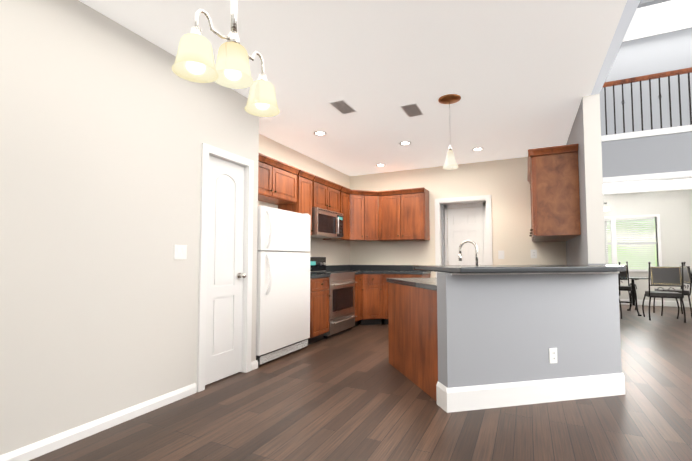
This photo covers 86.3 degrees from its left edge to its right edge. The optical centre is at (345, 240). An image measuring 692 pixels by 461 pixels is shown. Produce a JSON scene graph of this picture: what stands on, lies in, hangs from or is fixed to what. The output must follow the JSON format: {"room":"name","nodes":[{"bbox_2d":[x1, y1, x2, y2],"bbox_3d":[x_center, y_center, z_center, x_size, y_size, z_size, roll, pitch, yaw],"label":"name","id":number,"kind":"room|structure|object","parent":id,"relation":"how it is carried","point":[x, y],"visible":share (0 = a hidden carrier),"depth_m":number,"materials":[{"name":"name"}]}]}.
{"room":"dining room and kitchen","nodes":[
{"label":"dining room and kitchen","id":0,"kind":"room"},
{"bbox_2d":[0,0,258,455],"bbox_3d":[-2.213,-0.194,1.405,0.120,2.780,5.590,-1,-3,26],"label":"wall","id":1,"kind":"structure","parent":0,"point":[108,126],"depth_m":2.42,"materials":[{"name":"white paint"}]},
{"bbox_2d":[0,383,195,460],"bbox_3d":[-2.323,1.134,0.955,0.016,0.080,4.810,-1,-3,26],"label":"baseboard","id":2,"kind":"structure","parent":1,"relation":"attached to","point":[29,452],"depth_m":2.37,"materials":[{"name":"white wood"}]},
{"bbox_2d":[174,245,186,258],"bbox_3d":[-1.348,0.097,3.011,0.012,0.118,0.118,-1,-3,26],"label":"light switch","id":3,"kind":"object","parent":1,"relation":"attached to","point":[180,251],"visible":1,"depth_m":3.01,"materials":[{"name":"white plastic"}]},
{"bbox_2d":[205,156,245,384],"bbox_3d":[-1.133,0.264,3.479,0.119,2.055,0.531,-1,-3,26],"label":"pantry door","id":4,"kind":"structure","parent":1,"relation":"in","point":[226,275],"depth_m":3.50,"materials":[{"name":"white wood"}]},
{"bbox_2d":[197,143,253,391],"bbox_3d":[-1.166,0.234,3.505,0.140,2.143,0.666,-1,-3,26],"label":"door frame","id":5,"kind":"structure","parent":1,"relation":"attached to","point":[207,150],"depth_m":3.48,"materials":[{"name":"white wood"}]},
{"bbox_2d":[258,134,349,265],"bbox_3d":[-0.745,0.031,5.746,0.120,2.780,3.750,-1,-3,26],"label":"wall","id":6,"kind":"structure","parent":0,"point":[336,252],"depth_m":6.16,"materials":[{"name":"beige paint"}]},
{"bbox_2d":[258,153,297,204],"bbox_3d":[-1.059,-0.757,4.611,0.342,0.465,1.094,-1,-3,26],"label":"upper cabinet","id":7,"kind":"object","parent":6,"relation":"attached to","point":[277,181],"depth_m":4.65,"materials":[{"name":"brown wood"}]},
{"bbox_2d":[278,169,313,235],"bbox_3d":[-0.724,-0.509,5.284,0.342,0.890,0.374,-1,-3,26],"label":"upper cabinet","id":8,"kind":"object","parent":6,"relation":"attached to","point":[305,180],"depth_m":5.19,"materials":[{"name":"brown wood"}]},
{"bbox_2d":[314,177,341,212],"bbox_3d":[-0.443,-0.691,5.867,0.342,0.465,0.854,-1,-3,26],"label":"upper cabinet","id":9,"kind":"object","parent":6,"relation":"attached to","point":[327,195],"depth_m":5.79,"materials":[{"name":"brown wood"}]},
{"bbox_2d":[310,207,342,238],"bbox_3d":[-0.391,-0.253,5.819,0.455,0.405,0.852,-1,-3,26],"label":"microwave","id":10,"kind":"object","parent":9,"relation":"attached to","point":[327,223],"visible":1,"depth_m":5.64,"materials":[{"name":"silver metal"}]},
{"bbox_2d":[323,186,349,240],"bbox_3d":[-0.136,-0.449,6.440,0.380,0.890,0.404,-1,-3,26],"label":"upper cabinet","id":11,"kind":"object","parent":6,"relation":"attached to","point":[345,191],"depth_m":6.37,"materials":[{"name":"brown wood"}]},
{"bbox_2d":[350,189,381,240],"bbox_3d":[0.332,-0.441,6.590,0.477,0.890,0.475,-1,-3,26],"label":"upper cabinet","id":12,"kind":"object","parent":6,"relation":"attached to","point":[365,206],"depth_m":6.62,"materials":[{"name":"brown wood"}]},
{"bbox_2d":[79,0,626,175],"bbox_3d":[-0.277,-1.587,2.552,3.895,0.120,9.220,-1,-3,26],"label":"ceiling","id":13,"kind":"structure","parent":0,"point":[519,77],"depth_m":3.16,"materials":[{"name":"white paint"}]},
{"bbox_2d":[172,0,279,116],"bbox_3d":[-0.491,-1.104,1.624,0.176,0.940,0.568,-1,-3,26],"label":"chandelier","id":14,"kind":"object","parent":13,"relation":"hanging from","point":[195,61],"visible":1,"depth_m":1.55,"materials":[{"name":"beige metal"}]},
{"bbox_2d":[314,131,326,135],"bbox_3d":[-0.341,-1.405,4.858,0.175,0.004,0.175,-1,-3,20],"label":"recessed light","id":15,"kind":"object","parent":13,"relation":"in","point":[320,133],"depth_m":4.85,"materials":[{"name":"white"}]},
{"bbox_2d":[329,100,356,113],"bbox_3d":[-0.032,-1.445,4.024,0.170,0.010,0.340,-1,-3,26],"label":"ceiling vent","id":16,"kind":"object","parent":13,"relation":"in","point":[344,107],"depth_m":4.01,"materials":[{"name":"silver metal"}]},
{"bbox_2d":[399,141,410,144],"bbox_3d":[0.845,-1.383,5.273,0.175,0.004,0.175,-1,-3,20],"label":"recessed light","id":17,"kind":"object","parent":13,"relation":"in","point":[404,142],"depth_m":5.27,"materials":[{"name":"white"}]},
{"bbox_2d":[400,103,423,116],"bbox_3d":[0.738,-1.441,4.110,0.170,0.010,0.340,-1,-3,26],"label":"ceiling vent","id":18,"kind":"object","parent":13,"relation":"in","point":[412,110],"depth_m":4.09,"materials":[{"name":"silver metal"}]},
{"bbox_2d":[438,94,460,169],"bbox_3d":[1.071,-1.101,3.799,0.230,0.720,0.230,-1,-3,26],"label":"pendant light","id":19,"kind":"object","parent":13,"relation":"hanging from","point":[450,163],"visible":1,"depth_m":3.76,"materials":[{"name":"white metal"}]},
{"bbox_2d":[472,147,483,150],"bbox_3d":[1.984,-1.368,5.561,0.175,0.004,0.175,-1,-3,20],"label":"recessed light","id":20,"kind":"object","parent":13,"relation":"in","point":[474,149],"depth_m":5.56,"materials":[{"name":"white"}]},
{"bbox_2d":[29,304,691,460],"bbox_3d":[3.210,1.396,4.747,9.000,0.050,16.500,-1,-3,26],"label":"floor","id":21,"kind":"structure","parent":0,"point":[353,394],"depth_m":2.61,"materials":[{"name":"brown wood"}]},
{"bbox_2d":[256,205,310,364],"bbox_3d":[-0.919,0.488,4.420,0.689,1.690,0.996,-1,-3,26],"label":"refrigerator","id":22,"kind":"object","parent":21,"relation":"on","point":[283,290],"visible":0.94,"depth_m":4.20,"materials":[{"name":"white metal"}]},
{"bbox_2d":[308,277,329,344],"bbox_3d":[-0.601,0.953,5.102,0.653,0.872,0.500,-1,-3,26],"label":"base cabinet","id":23,"kind":"object","parent":21,"relation":"on","point":[319,307],"visible":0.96,"depth_m":4.95,"materials":[{"name":"brown wood"}]},
{"bbox_2d":[310,266,330,278],"bbox_3d":[-0.616,0.445,5.133,0.625,0.140,0.506,-1,-3,26],"label":"countertop","id":24,"kind":"structure","parent":23,"relation":"on","point":[328,268],"depth_m":5.06,"materials":[{"name":"grey stone"}]},
{"bbox_2d":[310,257,356,338],"bbox_3d":[-0.289,0.838,5.713,0.678,1.165,0.856,-1,-3,26],"label":"range","id":25,"kind":"object","parent":21,"relation":"on","point":[341,289],"visible":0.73,"depth_m":5.58,"materials":[{"name":"silver metal"}]},
{"bbox_2d":[352,274,363,327],"bbox_3d":[-0.035,1.012,6.251,0.659,0.872,0.347,-1,-3,26],"label":"base cabinet","id":26,"kind":"object","parent":21,"relation":"on","point":[359,278],"depth_m":6.15,"materials":[{"name":"brown wood"}]},
{"bbox_2d":[364,274,383,324],"bbox_3d":[0.321,1.033,6.643,0.953,0.872,0.861,-1,-3,26],"label":"base cabinet","id":27,"kind":"object","parent":21,"relation":"on","point":[371,299],"depth_m":6.30,"materials":[{"name":"brown wood"}]},
{"bbox_2d":[327,265,430,274],"bbox_3d":[0.552,0.511,6.417,1.592,0.140,1.115,-1,-3,26],"label":"countertop","id":28,"kind":"structure","parent":27,"relation":"on","point":[382,269],"depth_m":6.80,"materials":[{"name":"grey stone"}]},
{"bbox_2d":[384,273,429,324],"bbox_3d":[1.034,1.022,6.430,0.730,0.872,0.617,-1,-3,26],"label":"base cabinet","id":29,"kind":"object","parent":21,"relation":"on","point":[385,275],"depth_m":6.29,"materials":[{"name":"brown wood"}]},
{"bbox_2d":[388,282,437,400],"bbox_3d":[1.722,0.918,4.425,1.914,0.872,3.619,-1,-3,26],"label":"base cabinet","id":30,"kind":"object","parent":21,"relation":"on","point":[413,336],"visible":0.15,"depth_m":3.34,"materials":[{"name":"brown wood"}]},
{"bbox_2d":[386,278,436,290],"bbox_3d":[1.710,0.409,4.454,1.943,0.140,3.630,-1,-3,26],"label":"countertop","id":31,"kind":"structure","parent":30,"relation":"on","point":[428,283],"depth_m":3.50,"materials":[{"name":"grey stone"}]},
{"bbox_2d":[459,240,479,264],"bbox_3d":[1.279,0.202,3.825,0.217,0.407,0.122,-1,-3,26],"label":"sink faucet","id":32,"kind":"object","parent":31,"relation":"on","point":[474,244],"visible":0.65,"depth_m":3.81,"materials":[{"name":"silver metal"}]},
{"bbox_2d":[618,262,621,318],"bbox_3d":[5.046,0.965,7.267,0.555,1.075,0.558,-1,-3,22],"label":"dining chair","id":33,"kind":"object","parent":21,"relation":"on","point":[619,293],"visible":0.06,"depth_m":6.99,"materials":[{"name":"grey metal"}]},
{"bbox_2d":[617,262,635,309],"bbox_3d":[6.297,1.031,8.534,0.555,1.075,0.558,-1,-3,26],"label":"dining chair","id":34,"kind":"object","parent":21,"relation":"on","point":[625,288],"visible":0.17,"depth_m":8.62,"materials":[{"name":"grey metal"}]},
{"bbox_2d":[618,276,647,315],"bbox_3d":[5.481,1.161,7.995,2.000,0.755,1.200,-1,-3,26],"label":"dining table","id":35,"kind":"object","parent":21,"relation":"on","point":[633,296],"visible":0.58,"depth_m":7.71,"materials":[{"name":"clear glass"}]},
{"bbox_2d":[642,262,685,322],"bbox_3d":[5.914,0.945,6.866,0.559,1.075,0.582,-1,-3,26],"label":"dining chair","id":36,"kind":"object","parent":21,"relation":"on","point":[664,276],"visible":1,"depth_m":6.71,"materials":[{"name":"grey metal"}]},
{"bbox_2d":[653,262,691,317],"bbox_3d":[6.610,0.975,7.452,0.558,1.075,0.555,-1,-3,26],"label":"dining chair","id":37,"kind":"object","parent":21,"relation":"on","point":[687,275],"visible":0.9,"depth_m":7.30,"materials":[{"name":"grey metal"}]},
{"bbox_2d":[441,204,444,264],"bbox_3d":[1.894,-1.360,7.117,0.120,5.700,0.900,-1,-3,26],"label":"door frame","id":38,"kind":"structure","parent":0,"point":[442,206],"depth_m":6.65,"materials":[{"name":"grey wood"}]},
{"bbox_2d":[350,157,566,277],"bbox_3d":[1.820,0.079,6.667,3.678,2.780,0.400,-1,-3,26],"label":"wall","id":39,"kind":"structure","parent":0,"point":[504,184],"depth_m":6.30,"materials":[{"name":"beige paint"}]},
{"bbox_2d":[382,187,429,240],"bbox_3d":[1.013,-0.438,6.651,0.896,0.890,0.379,-1,-3,26],"label":"upper cabinet","id":40,"kind":"object","parent":39,"relation":"attached to","point":[397,215],"depth_m":6.48,"materials":[{"name":"brown wood"}]},
{"bbox_2d":[435,195,492,277],"bbox_3d":[2.073,0.358,6.461,0.940,2.200,0.320,-1,-3,26],"label":"door frame","id":41,"kind":"structure","parent":39,"relation":"attached to","point":[484,201],"depth_m":6.47,"materials":[{"name":"white wood"}]},
{"bbox_2d":[447,207,483,264],"bbox_3d":[2.118,0.436,6.562,0.622,2.035,0.106,-1,-3,26],"label":"kitchen door","id":42,"kind":"structure","parent":39,"relation":"in","point":[464,224],"depth_m":6.60,"materials":[{"name":"white wood"}]},
{"bbox_2d":[498,251,503,258],"bbox_3d":[2.554,0.241,6.069,0.090,0.138,0.012,-1,-3,26],"label":"light switch","id":43,"kind":"object","parent":39,"relation":"attached to","point":[500,254],"visible":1,"depth_m":6.07,"materials":[{"name":"white plastic"}]},
{"bbox_2d":[530,250,536,257],"bbox_3d":[2.982,0.218,5.862,0.090,0.138,0.010,-1,-3,26],"label":"outlet","id":44,"kind":"object","parent":39,"relation":"attached to","point":[533,253],"visible":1,"depth_m":5.86,"materials":[{"name":"white plastic"}]},
{"bbox_2d":[437,272,621,387],"bbox_3d":[1.608,0.779,3.183,1.346,1.020,1.532,-1,-3,26],"label":"wall","id":45,"kind":"structure","parent":0,"point":[496,328],"depth_m":2.91,"materials":[{"name":"grey paint"}]},
{"bbox_2d":[413,265,625,272],"bbox_3d":[1.464,0.246,3.227,1.709,0.045,1.620,-1,-3,26],"label":"peninsula bar","id":46,"kind":"object","parent":45,"relation":"on","point":[516,268],"visible":1,"depth_m":2.87,"materials":[{"name":"grey stone"}]},
{"bbox_2d":[436,373,624,412],"bbox_3d":[1.469,1.190,2.929,1.324,0.172,1.037,-1,-3,26],"label":"baseboard","id":47,"kind":"structure","parent":45,"relation":"attached to","point":[465,398],"depth_m":2.87,"materials":[{"name":"white wood"}]},
{"bbox_2d":[549,348,556,362],"bbox_3d":[1.654,0.922,2.945,0.072,0.118,0.010,1,-3,-13],"label":"outlet","id":48,"kind":"object","parent":45,"relation":"attached to","point":[552,355],"visible":1,"depth_m":2.94,"materials":[{"name":"white plastic"}]},
{"bbox_2d":[566,0,640,264],"bbox_3d":[1.680,-1.620,2.108,0.146,5.700,10.140,-1,-3,26],"label":"wall","id":49,"kind":"structure","parent":0,"point":[586,246],"depth_m":3.15,"materials":[{"name":"grey paint"}]},
{"bbox_2d":[527,144,580,241],"bbox_3d":[2.752,-0.519,4.996,0.505,1.010,1.826,-1,-3,26],"label":"upper cabinet","id":50,"kind":"object","parent":49,"relation":"attached to","point":[553,176],"visible":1,"depth_m":4.23,"materials":[{"name":"brown wood"}]},
{"bbox_2d":[600,0,691,135],"bbox_3d":[5.446,-2.858,6.810,6.600,2.740,1.250,-1,-3,26],"label":"wall","id":51,"kind":"structure","parent":0,"point":[657,38],"depth_m":7.10,"materials":[{"name":"grey paint"}]},
{"bbox_2d":[601,0,691,177],"bbox_3d":[5.091,-1.410,6.145,6.720,5.700,0.120,-1,-3,26],"label":"wall","id":52,"kind":"structure","parent":0,"point":[665,153],"depth_m":6.13,"materials":[{"name":"grey paint"}]},
{"bbox_2d":[601,125,691,184],"bbox_3d":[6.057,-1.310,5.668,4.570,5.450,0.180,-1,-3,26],"label":"trim","id":53,"kind":"structure","parent":52,"relation":"attached to","point":[687,128],"depth_m":6.11,"materials":[{"name":"white"}]},
{"bbox_2d":[602,67,691,134],"bbox_3d":[6.054,-2.324,5.713,4.570,0.960,0.075,-1,-3,26],"label":"balcony railing","id":54,"kind":"object","parent":52,"relation":"on","point":[668,74],"visible":0.71,"depth_m":6.17,"materials":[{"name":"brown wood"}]},
{"bbox_2d":[603,189,691,301],"bbox_3d":[6.527,0.228,9.548,4.240,2.780,0.120,-1,-3,26],"label":"wall","id":55,"kind":"structure","parent":0,"point":[673,208],"depth_m":8.92,"materials":[{"name":"white paint"}]},
{"bbox_2d":[604,222,607,264],"bbox_3d":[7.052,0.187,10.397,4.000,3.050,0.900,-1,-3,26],"label":"window blind","id":56,"kind":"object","parent":55,"relation":"attached to","point":[606,241],"depth_m":9.97,"materials":[{"name":"white plastic"}]},
{"bbox_2d":[604,214,661,271],"bbox_3d":[6.422,0.099,9.567,2.760,1.400,0.150,-1,-3,26],"label":"window","id":57,"kind":"structure","parent":55,"relation":"in","point":[643,259],"depth_m":9.19,"materials":[{"name":"white glass"}]},
{"bbox_2d":[620,299,691,306],"bbox_3d":[6.497,1.546,9.419,4.000,0.135,0.016,-1,-3,26],"label":"baseboard","id":58,"kind":"structure","parent":55,"relation":"attached to","point":[639,302],"depth_m":8.89,"materials":[{"name":"white wood"}]},
{"bbox_2d":[603,178,691,194],"bbox_3d":[5.734,-1.304,8.004,4.200,0.120,3.790,-1,-3,26],"label":"ceiling","id":59,"kind":"structure","parent":0,"point":[664,185],"depth_m":8.41,"materials":[{"name":"white paint"}]},
{"bbox_2d":[604,203,609,210],"bbox_3d":[5.630,-0.937,8.654,0.916,0.545,0.276,-1,-3,26],"label":"dining chandelier","id":60,"kind":"object","parent":59,"relation":"hanging from","point":[606,208],"visible":0.06,"depth_m":8.39,"materials":[{"name":"grey metal"}]},
{"label":"outside","id":61,"kind":"structure","parent":0,"visible":0},
{"bbox_2d":[607,217,656,268],"bbox_3d":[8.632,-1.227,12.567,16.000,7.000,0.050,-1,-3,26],"label":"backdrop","id":62,"kind":"structure","parent":61,"point":[654,231],"depth_m":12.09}
]}

